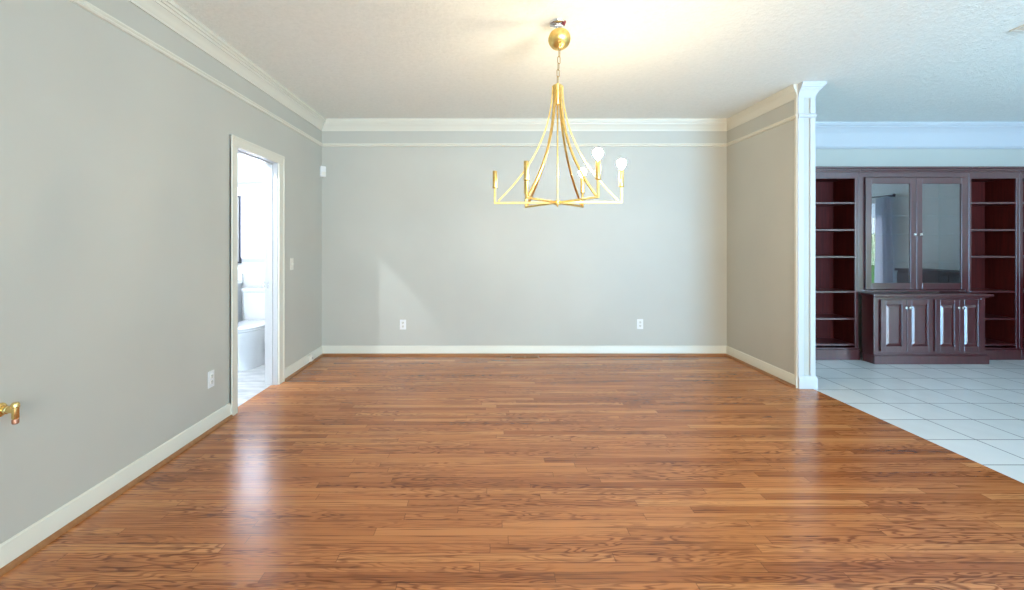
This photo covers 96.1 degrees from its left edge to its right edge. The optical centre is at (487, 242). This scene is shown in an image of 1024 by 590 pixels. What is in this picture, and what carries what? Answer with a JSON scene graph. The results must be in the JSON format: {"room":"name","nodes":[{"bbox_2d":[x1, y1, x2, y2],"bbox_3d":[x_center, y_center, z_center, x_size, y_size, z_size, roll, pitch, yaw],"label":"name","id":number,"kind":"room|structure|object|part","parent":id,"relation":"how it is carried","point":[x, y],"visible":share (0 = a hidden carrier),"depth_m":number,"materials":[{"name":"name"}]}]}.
{"room":"dining room","nodes":[
{"label":"dining room","id":0,"kind":"room"},
{"bbox_2d":[0,0,321,543],"bbox_3d":[-1.994,-0.062,0.430,0.100,2.745,9.900,0,0,0],"label":"wall","id":1,"kind":"structure","parent":0,"point":[114,153],"depth_m":2.39,"materials":[{"name":"beige paint"}]},
{"bbox_2d":[0,402,19,424],"bbox_3d":[-1.906,0.678,1.832,0.076,0.087,0.056,0,0,0],"label":"wall bracket","id":2,"kind":"object","parent":1,"relation":"attached to","point":[14,408],"visible":1,"depth_m":1.82,"materials":[{"name":"gold metal"}]},
{"bbox_3d":[-1.907,0.665,1.832,0.046,0.031,0.031,0,0,0],"label":"stem","id":3,"kind":"part","parent":2,"relation":"part of","materials":[{"name":"gold metal"}]},
{"bbox_3d":[-1.882,0.667,1.832,0.028,0.065,0.027,0,0,0],"label":"cross post","id":4,"kind":"part","parent":2,"relation":"part of","materials":[{"name":"gold metal"}]},
{"bbox_2d":[0,403,232,576],"bbox_3d":[-1.928,1.255,-0.472,0.032,0.110,7.856,0,0,0],"label":"baseboard","id":5,"kind":"structure","parent":1,"relation":"attached to","point":[18,548],"depth_m":2.27,"materials":[{"name":"white wood"}]},
{"bbox_2d":[208,370,213,388],"bbox_3d":[-1.939,0.953,3.225,0.010,0.116,0.072,0,0,0],"label":"wall outlet","id":6,"kind":"object","parent":1,"relation":"attached to","point":[210,373],"visible":1,"depth_m":3.21,"materials":[{"name":"white plastic"}]},
{"bbox_2d":[229,134,284,415],"bbox_3d":[-2.000,0.246,3.905,0.158,2.127,0.898,0,0,0],"label":"door frame","id":7,"kind":"structure","parent":1,"relation":"in","point":[274,283],"depth_m":4.23,"materials":[{"name":"white wood"}]},
{"bbox_3d":[-2.054,0.388,4.239,0.050,0.065,0.013,0,0,0],"label":"strike plate","id":8,"kind":"part","parent":7,"relation":"part of","materials":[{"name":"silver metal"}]},
{"bbox_2d":[290,258,293,269],"bbox_3d":[-1.933,0.208,4.551,0.022,0.116,0.072,0,0,0],"label":"light switch","id":9,"kind":"object","parent":1,"relation":"attached to","point":[291,259],"visible":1,"depth_m":4.54,"materials":[{"name":"white plastic"}]},
{"bbox_2d":[285,346,323,380],"bbox_3d":[-1.928,1.255,4.867,0.032,0.110,1.026,0,0,0],"label":"baseboard","id":10,"kind":"structure","parent":1,"relation":"attached to","point":[296,367],"depth_m":4.76,"materials":[{"name":"white wood"}]},
{"bbox_2d":[309,354,313,361],"bbox_3d":[-1.915,1.246,4.990,0.029,0.068,0.068,0,0,0],"label":"phone jack","id":11,"kind":"object","parent":1,"relation":"attached to","point":[311,357],"visible":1,"depth_m":4.96,"materials":[{"name":"white plastic"}]},
{"bbox_2d":[320,166,325,176],"bbox_3d":[-1.920,-0.830,5.341,0.048,0.124,0.070,0,0,40],"label":"sensor","id":12,"kind":"object","parent":1,"relation":"attached to","point":[322,168],"visible":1,"depth_m":5.32,"materials":[{"name":"white plastic"}]},
{"bbox_2d":[70,0,795,146],"bbox_3d":[0.425,-1.145,0.490,4.739,0.037,9.780,0,0,0],"label":"trim","id":13,"kind":"structure","parent":1,"relation":"attached to","point":[84,4],"depth_m":4.83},
{"bbox_2d":[128,0,797,130],"bbox_3d":[0.425,-1.371,0.490,4.739,0.127,9.780,0,0,0],"label":"trim","id":14,"kind":"structure","parent":1,"relation":"attached to","point":[168,13],"depth_m":5.12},
{"bbox_2d":[238,131,726,345],"bbox_3d":[-0.537,-0.062,5.440,6.665,2.745,0.120,0,0,0],"label":"wall","id":15,"kind":"structure","parent":0,"point":[418,236],"depth_m":5.38,"materials":[{"name":"beige paint"}]},
{"bbox_2d":[238,195,241,262],"bbox_3d":[-3.140,-0.158,5.362,0.520,0.790,0.034,0,0,0],"label":"wall mirror","id":16,"kind":"object","parent":15,"relation":"attached to","point":[239,196],"visible":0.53,"depth_m":5.35,"materials":[{"name":"grey metal"}]},
{"bbox_3d":[-3.140,-0.158,5.363,0.482,0.752,0.010,0,0,0],"label":"glass","id":17,"kind":"part","parent":16,"relation":"part of","materials":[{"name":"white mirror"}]},
{"bbox_2d":[238,183,264,261],"bbox_3d":[-2.980,-0.242,5.440,1.400,0.935,0.060,0,0,0],"label":"window","id":18,"kind":"structure","parent":15,"relation":"in","point":[253,194],"depth_m":5.44,"materials":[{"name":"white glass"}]},
{"bbox_2d":[400,320,405,329],"bbox_3d":[-0.994,0.953,5.375,0.072,0.116,0.010,0,0,0],"label":"wall outlet","id":19,"kind":"object","parent":15,"relation":"attached to","point":[402,322],"visible":1,"depth_m":5.37,"materials":[{"name":"white plastic"}]},
{"bbox_2d":[322,346,726,355],"bbox_3d":[0.425,1.255,5.364,4.739,0.110,0.032,0,0,0],"label":"baseboard","id":20,"kind":"structure","parent":15,"relation":"attached to","point":[327,350],"depth_m":5.37,"materials":[{"name":"white wood"}]},
{"bbox_3d":[0.425,1.300,5.357,4.739,0.021,0.018,0,0,0],"label":"shoe moulding","id":21,"kind":"part","parent":20,"relation":"part of","materials":[{"name":"white wood"}]},
{"bbox_2d":[637,319,642,328],"bbox_3d":[1.778,0.947,5.375,0.072,0.116,0.010,0,0,0],"label":"wall outlet","id":22,"kind":"object","parent":15,"relation":"attached to","point":[639,321],"visible":1,"depth_m":5.37,"materials":[{"name":"white plastic"}]},
{"bbox_2d":[0,356,1023,589],"bbox_3d":[-0.475,1.360,0.490,6.790,0.100,10.020,0,0,0],"label":"floor","id":23,"kind":"structure","parent":0,"point":[346,472],"depth_m":2.40,"materials":[{"name":"brown wood"}]},
{"bbox_2d":[238,274,242,321],"bbox_3d":[-3.230,0.835,5.109,0.750,0.950,0.507,0,0,0],"label":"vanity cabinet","id":24,"kind":"object","parent":23,"relation":"on","point":[240,276],"visible":0.14,"depth_m":5.33,"materials":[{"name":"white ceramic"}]},
{"bbox_2d":[238,274,242,283],"bbox_3d":[-3.230,0.415,5.117,0.750,0.110,0.490,0,0,0],"label":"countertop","id":25,"kind":"structure","parent":24,"relation":"on","point":[240,276],"depth_m":5.34,"materials":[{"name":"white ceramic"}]},
{"bbox_2d":[238,287,264,370],"bbox_3d":[-2.545,0.911,4.972,0.466,0.797,0.774,0,0,0],"label":"toilet","id":26,"kind":"object","parent":23,"relation":"on","point":[251,331],"visible":0.48,"depth_m":4.86,"materials":[{"name":"white ceramic"}]},
{"bbox_3d":[-2.545,0.889,4.861,0.380,0.019,0.548,0,0,0],"label":"seat","id":27,"kind":"part","parent":26,"relation":"part of","materials":[{"name":"white ceramic"}]},
{"bbox_3d":[-2.545,0.864,4.862,0.384,0.028,0.553,0,0,0],"label":"lid","id":28,"kind":"part","parent":26,"relation":"part of","materials":[{"name":"white ceramic"}]},
{"bbox_3d":[-2.545,0.533,5.255,0.466,0.040,0.208,0,0,0],"label":"tank lid","id":29,"kind":"part","parent":26,"relation":"part of","materials":[{"name":"white ceramic"}]},
{"bbox_3d":[-2.545,0.730,5.255,0.444,0.350,0.194,0,0,0],"label":"tank","id":30,"kind":"part","parent":26,"relation":"part of","materials":[{"name":"white ceramic"}]},
{"bbox_2d":[510,356,539,357],"bbox_3d":[0.424,1.308,5.275,0.330,0.005,0.100,0,0,0],"label":"floor vent","id":31,"kind":"object","parent":23,"relation":"in","point":[510,356],"visible":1,"depth_m":5.27,"materials":[{"name":"brown wood"}]},
{"bbox_2d":[172,0,1023,121],"bbox_3d":[1.445,-1.485,0.560,10.630,0.100,10.160,0,0,0],"label":"ceiling","id":32,"kind":"structure","parent":0,"point":[878,60],"depth_m":3.52,"materials":[{"name":"white paint"}]},
{"bbox_2d":[492,18,625,207],"bbox_3d":[0.458,-0.834,2.990,0.861,1.203,0.762,0,0,4],"label":"chandelier","id":33,"kind":"object","parent":32,"relation":"hanging from","point":[559,39],"visible":1,"depth_m":2.96,"materials":[{"name":"gold metal"}]},
{"bbox_3d":[0.238,-0.262,3.007,0.399,0.013,0.014,0,0,5],"label":"arm","id":34,"kind":"part","parent":33,"relation":"part of","materials":[{"name":"gold metal"}]},
{"bbox_3d":[0.221,-0.314,2.654,0.014,0.096,0.014,0,0,35],"label":"post","id":35,"kind":"part","parent":33,"relation":"part of","materials":[{"name":"gold metal"}]},
{"bbox_3d":[0.360,-0.262,3.184,0.014,0.013,0.399,0,0,-25],"label":"arm","id":36,"kind":"part","parent":33,"relation":"part of","materials":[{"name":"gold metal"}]},
{"bbox_3d":[0.331,-0.262,2.813,0.014,0.013,0.399,0,0,34],"label":"arm","id":37,"kind":"part","parent":33,"relation":"part of","materials":[{"name":"gold metal"}]},
{"bbox_3d":[0.452,-0.618,2.990,0.011,0.692,0.011,0,0,4],"label":"rod","id":38,"kind":"part","parent":33,"relation":"part of","materials":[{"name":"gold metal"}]},
{"bbox_3d":[0.574,-0.262,3.167,0.014,0.013,0.399,0,0,34],"label":"arm","id":39,"kind":"part","parent":33,"relation":"part of","materials":[{"name":"gold metal"}]},
{"bbox_3d":[0.544,-0.262,2.796,0.014,0.013,0.399,0,0,-25],"label":"arm","id":40,"kind":"part","parent":33,"relation":"part of","materials":[{"name":"gold metal"}]},
{"bbox_3d":[0.666,-0.262,2.973,0.399,0.013,0.014,0,0,5],"label":"arm","id":41,"kind":"part","parent":33,"relation":"part of","materials":[{"name":"gold metal"}]},
{"bbox_3d":[0.628,-0.504,2.622,0.056,0.072,0.056,0,0,4],"label":"bulb","id":42,"kind":"part","parent":33,"relation":"part of","materials":[{"name":"white glass"}]},
{"bbox_3d":[0.628,-0.314,2.622,0.014,0.096,0.014,0,0,-26],"label":"post","id":43,"kind":"part","parent":33,"relation":"part of","materials":[{"name":"gold metal"}]},
{"bbox_3d":[0.859,-0.504,2.958,0.056,0.072,0.056,0,0,5],"label":"bulb","id":44,"kind":"part","parent":33,"relation":"part of","materials":[{"name":"white glass"}]},
{"bbox_3d":[0.859,-0.314,2.958,0.014,0.096,0.014,0,0,5],"label":"post","id":45,"kind":"part","parent":33,"relation":"part of","materials":[{"name":"gold metal"}]},
{"bbox_2d":[1009,25,1023,31],"bbox_3d":[3.595,-1.430,2.940,0.150,0.011,0.340,0,0,0],"label":"ceiling vent","id":46,"kind":"object","parent":32,"relation":"in","point":[1021,28],"visible":1,"depth_m":3.08,"materials":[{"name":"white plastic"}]},
{"bbox_2d":[727,98,809,374],"bbox_3d":[2.868,-0.062,4.895,0.145,2.745,1.490,0,0,0],"label":"wall","id":47,"kind":"structure","parent":0,"point":[760,167],"depth_m":4.62,"materials":[{"name":"beige paint"}]},
{"bbox_2d":[726,346,817,388],"bbox_3d":[2.862,1.252,4.755,0.198,0.116,1.251,0,0,0],"label":"baseboard","id":48,"kind":"structure","parent":47,"relation":"attached to","point":[781,375],"depth_m":4.47,"materials":[{"name":"white wood"}]},
{"bbox_2d":[794,98,797,376],"bbox_3d":[2.789,-0.051,4.164,0.012,2.513,0.032,0,0,0],"label":"trim","id":49,"kind":"structure","parent":47,"relation":"attached to","point":[796,99],"depth_m":4.15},
{"bbox_2d":[798,98,814,376],"bbox_3d":[2.869,-0.051,4.143,0.155,2.513,0.014,0,0,0],"label":"trim","id":50,"kind":"structure","parent":47,"relation":"attached to","point":[800,100],"depth_m":4.14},
{"bbox_2d":[798,81,1023,133],"bbox_3d":[4.718,-1.371,0.560,3.845,0.127,9.920,0,0,0],"label":"trim","id":51,"kind":"structure","parent":47,"relation":"attached to","point":[806,89],"depth_m":5.47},
{"bbox_2d":[815,352,1023,482],"bbox_3d":[4.840,1.360,0.560,3.840,0.100,10.160,0,0,0],"label":"floor tile","id":52,"kind":"structure","parent":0,"point":[975,412],"depth_m":3.83,"materials":[{"name":"white tile"}]},
{"bbox_2d":[815,166,860,359],"bbox_3d":[3.855,0.228,5.320,0.618,2.165,0.384,0,0,0],"label":"bookcase","id":53,"kind":"object","parent":52,"relation":"on","point":[836,187],"visible":0.48,"depth_m":5.34,"materials":[{"name":"brown wood"}]},
{"bbox_3d":[3.875,1.145,5.333,0.498,0.022,0.318,0,0,0],"label":"shelf","id":54,"kind":"part","parent":53,"relation":"part of","materials":[{"name":"brown wood"}]},
{"bbox_3d":[3.875,0.854,5.333,0.498,0.022,0.318,0,0,0],"label":"shelf","id":55,"kind":"part","parent":53,"relation":"part of","materials":[{"name":"brown wood"}]},
{"bbox_3d":[3.875,0.550,5.333,0.498,0.022,0.318,0,0,0],"label":"shelf","id":56,"kind":"part","parent":53,"relation":"part of","materials":[{"name":"brown wood"}]},
{"bbox_3d":[3.875,0.157,5.333,0.498,0.022,0.318,0,0,0],"label":"shelf","id":57,"kind":"part","parent":53,"relation":"part of","materials":[{"name":"brown wood"}]},
{"bbox_3d":[3.875,-0.146,5.333,0.498,0.022,0.318,0,0,0],"label":"shelf","id":58,"kind":"part","parent":53,"relation":"part of","materials":[{"name":"brown wood"}]},
{"bbox_3d":[3.875,-0.450,5.333,0.498,0.022,0.318,0,0,0],"label":"shelf","id":59,"kind":"part","parent":53,"relation":"part of","materials":[{"name":"brown wood"}]},
{"bbox_3d":[3.855,-0.824,5.320,0.618,0.062,0.384,0,0,0],"label":"cornice","id":60,"kind":"part","parent":53,"relation":"part of","materials":[{"name":"brown wood"}]},
{"bbox_2d":[860,293,993,363],"bbox_3d":[4.808,0.931,5.038,1.296,0.757,0.214,0,0,0],"label":"base cabinet","id":61,"kind":"object","parent":52,"relation":"on","point":[898,328],"visible":1,"depth_m":4.96,"materials":[{"name":"brown wood"}]},
{"bbox_3d":[4.380,0.889,4.973,0.273,0.558,0.022,0,0,0],"label":"door","id":62,"kind":"part","parent":61,"relation":"part of","materials":[{"name":"brown wood"}]},
{"bbox_3d":[4.380,0.889,4.971,0.173,0.448,0.015,0,0,0],"label":"raised panel","id":63,"kind":"part","parent":61,"relation":"part of","materials":[{"name":"brown wood"}]},
{"bbox_3d":[4.659,0.889,4.973,0.276,0.558,0.022,0,0,0],"label":"door","id":64,"kind":"part","parent":61,"relation":"part of","materials":[{"name":"brown wood"}]},
{"bbox_3d":[4.659,0.889,4.971,0.176,0.448,0.015,0,0,0],"label":"raised panel","id":65,"kind":"part","parent":61,"relation":"part of","materials":[{"name":"brown wood"}]},
{"bbox_2d":[860,293,993,297],"bbox_3d":[4.808,0.574,5.050,1.296,0.041,0.190,0,0,0],"label":"countertop","id":66,"kind":"structure","parent":61,"relation":"on","point":[873,295],"depth_m":4.96,"materials":[{"name":"brown wood"}]},
{"bbox_3d":[4.785,0.899,4.995,1.207,0.622,0.020,0,0,0],"label":"frame","id":67,"kind":"part","parent":61,"relation":"part of","materials":[{"name":"brown wood"}]},
{"bbox_3d":[4.957,0.889,4.973,0.254,0.558,0.022,0,0,0],"label":"door","id":68,"kind":"part","parent":61,"relation":"part of","materials":[{"name":"brown wood"}]},
{"bbox_3d":[4.957,0.889,4.971,0.154,0.448,0.015,0,0,0],"label":"raised panel","id":69,"kind":"part","parent":61,"relation":"part of","materials":[{"name":"brown wood"}]},
{"bbox_3d":[5.215,0.889,4.971,0.151,0.448,0.015,0,0,0],"label":"raised panel","id":70,"kind":"part","parent":61,"relation":"part of","materials":[{"name":"brown wood"}]},
{"bbox_3d":[5.215,0.889,4.973,0.251,0.558,0.022,0,0,0],"label":"door","id":71,"kind":"part","parent":61,"relation":"part of","materials":[{"name":"brown wood"}]},
{"bbox_2d":[939,166,1022,359],"bbox_3d":[5.688,0.228,5.320,0.566,2.165,0.384,0,0,0],"label":"bookcase","id":72,"kind":"object","parent":52,"relation":"on","point":[993,190],"visible":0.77,"depth_m":5.29,"materials":[{"name":"brown wood"}]},
{"bbox_3d":[5.684,0.550,5.333,0.498,0.022,0.318,0,0,0],"label":"shelf","id":73,"kind":"part","parent":72,"relation":"part of","materials":[{"name":"brown wood"}]},
{"bbox_3d":[5.684,0.157,5.333,0.498,0.022,0.318,0,0,0],"label":"shelf","id":74,"kind":"part","parent":72,"relation":"part of","materials":[{"name":"brown wood"}]},
{"bbox_3d":[5.684,-0.146,5.333,0.498,0.022,0.318,0,0,0],"label":"shelf","id":75,"kind":"part","parent":72,"relation":"part of","materials":[{"name":"brown wood"}]},
{"bbox_3d":[5.684,-0.450,5.333,0.498,0.022,0.318,0,0,0],"label":"shelf","id":76,"kind":"part","parent":72,"relation":"part of","materials":[{"name":"brown wood"}]},
{"bbox_3d":[5.688,0.193,5.180,0.566,1.975,0.020,0,0,0],"label":"frame","id":77,"kind":"part","parent":72,"relation":"part of","materials":[{"name":"brown wood"}]},
{"bbox_3d":[5.688,-0.824,5.320,0.566,0.062,0.384,0,0,0],"label":"cornice","id":78,"kind":"part","parent":72,"relation":"part of","materials":[{"name":"brown wood"}]},
{"bbox_3d":[5.684,1.145,5.333,0.498,0.022,0.318,0,0,0],"label":"shelf","id":79,"kind":"part","parent":72,"relation":"part of","materials":[{"name":"brown wood"}]},
{"bbox_3d":[5.684,0.854,5.333,0.498,0.022,0.318,0,0,0],"label":"shelf","id":80,"kind":"part","parent":72,"relation":"part of","materials":[{"name":"brown wood"}]},
{"bbox_2d":[1019,166,1023,359],"bbox_3d":[6.276,0.228,5.320,0.606,2.165,0.384,0,0,0],"label":"bookcase","id":81,"kind":"object","parent":52,"relation":"on","point":[1021,173],"visible":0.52,"depth_m":5.17,"materials":[{"name":"brown wood"}]},
{"bbox_2d":[815,149,1023,351],"bbox_3d":[4.850,-0.062,5.580,3.820,2.745,0.120,0,0,0],"label":"wall","id":82,"kind":"structure","parent":0,"point":[823,157],"depth_m":5.52,"materials":[{"name":"beige paint"}]},
{"bbox_2d":[858,166,971,291],"bbox_3d":[4.785,-0.153,5.314,1.237,1.403,0.396,0,0,0],"label":"display cabinet","id":83,"kind":"object","parent":82,"relation":"attached to","point":[913,221],"visible":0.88,"depth_m":5.31,"materials":[{"name":"brown wood"}]},
{"bbox_3d":[4.511,-0.107,5.158,0.562,1.251,0.022,0,0,0],"label":"door","id":84,"kind":"part","parent":83,"relation":"part of","materials":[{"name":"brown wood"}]},
{"bbox_2d":[864,197,954,199],"bbox_3d":[4.785,-0.520,5.356,1.193,0.008,0.272,0,0,0],"label":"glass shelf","id":85,"kind":"object","parent":83,"relation":"attached to","point":[873,198],"depth_m":5.33,"materials":[{"name":"clear glass"}]},
{"bbox_2d":[864,215,958,216],"bbox_3d":[4.785,-0.310,5.356,1.193,0.008,0.272,0,0,0],"label":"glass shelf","id":86,"kind":"object","parent":83,"relation":"attached to","point":[864,215],"depth_m":5.26,"materials":[{"name":"clear glass"}]},
{"bbox_3d":[4.785,-0.824,5.320,1.237,0.062,0.384,0,0,0],"label":"cornice","id":87,"kind":"part","parent":83,"relation":"part of","materials":[{"name":"brown wood"}]},
{"bbox_3d":[5.080,-0.107,5.158,0.565,1.251,0.022,0,0,0],"label":"door","id":88,"kind":"part","parent":83,"relation":"part of","materials":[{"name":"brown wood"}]},
{"bbox_2d":[815,134,1023,145],"bbox_3d":[4.790,-1.236,5.517,3.700,0.144,0.006,0,0,0],"label":"trim","id":89,"kind":"structure","parent":82,"relation":"attached to","point":[820,139],"depth_m":5.51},
{"bbox_3d":[6.700,-0.062,0.560,0.120,2.745,9.920,0,0,0],"label":"wall","id":90,"kind":"structure","parent":0,"visible":0},
{"bbox_2d":[798,114,1023,148],"bbox_3d":[4.718,-1.145,0.560,3.845,0.037,9.920,0,0,0],"label":"trim","id":91,"kind":"structure","parent":90,"relation":"attached to","point":[799,115],"depth_m":5.51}
]}

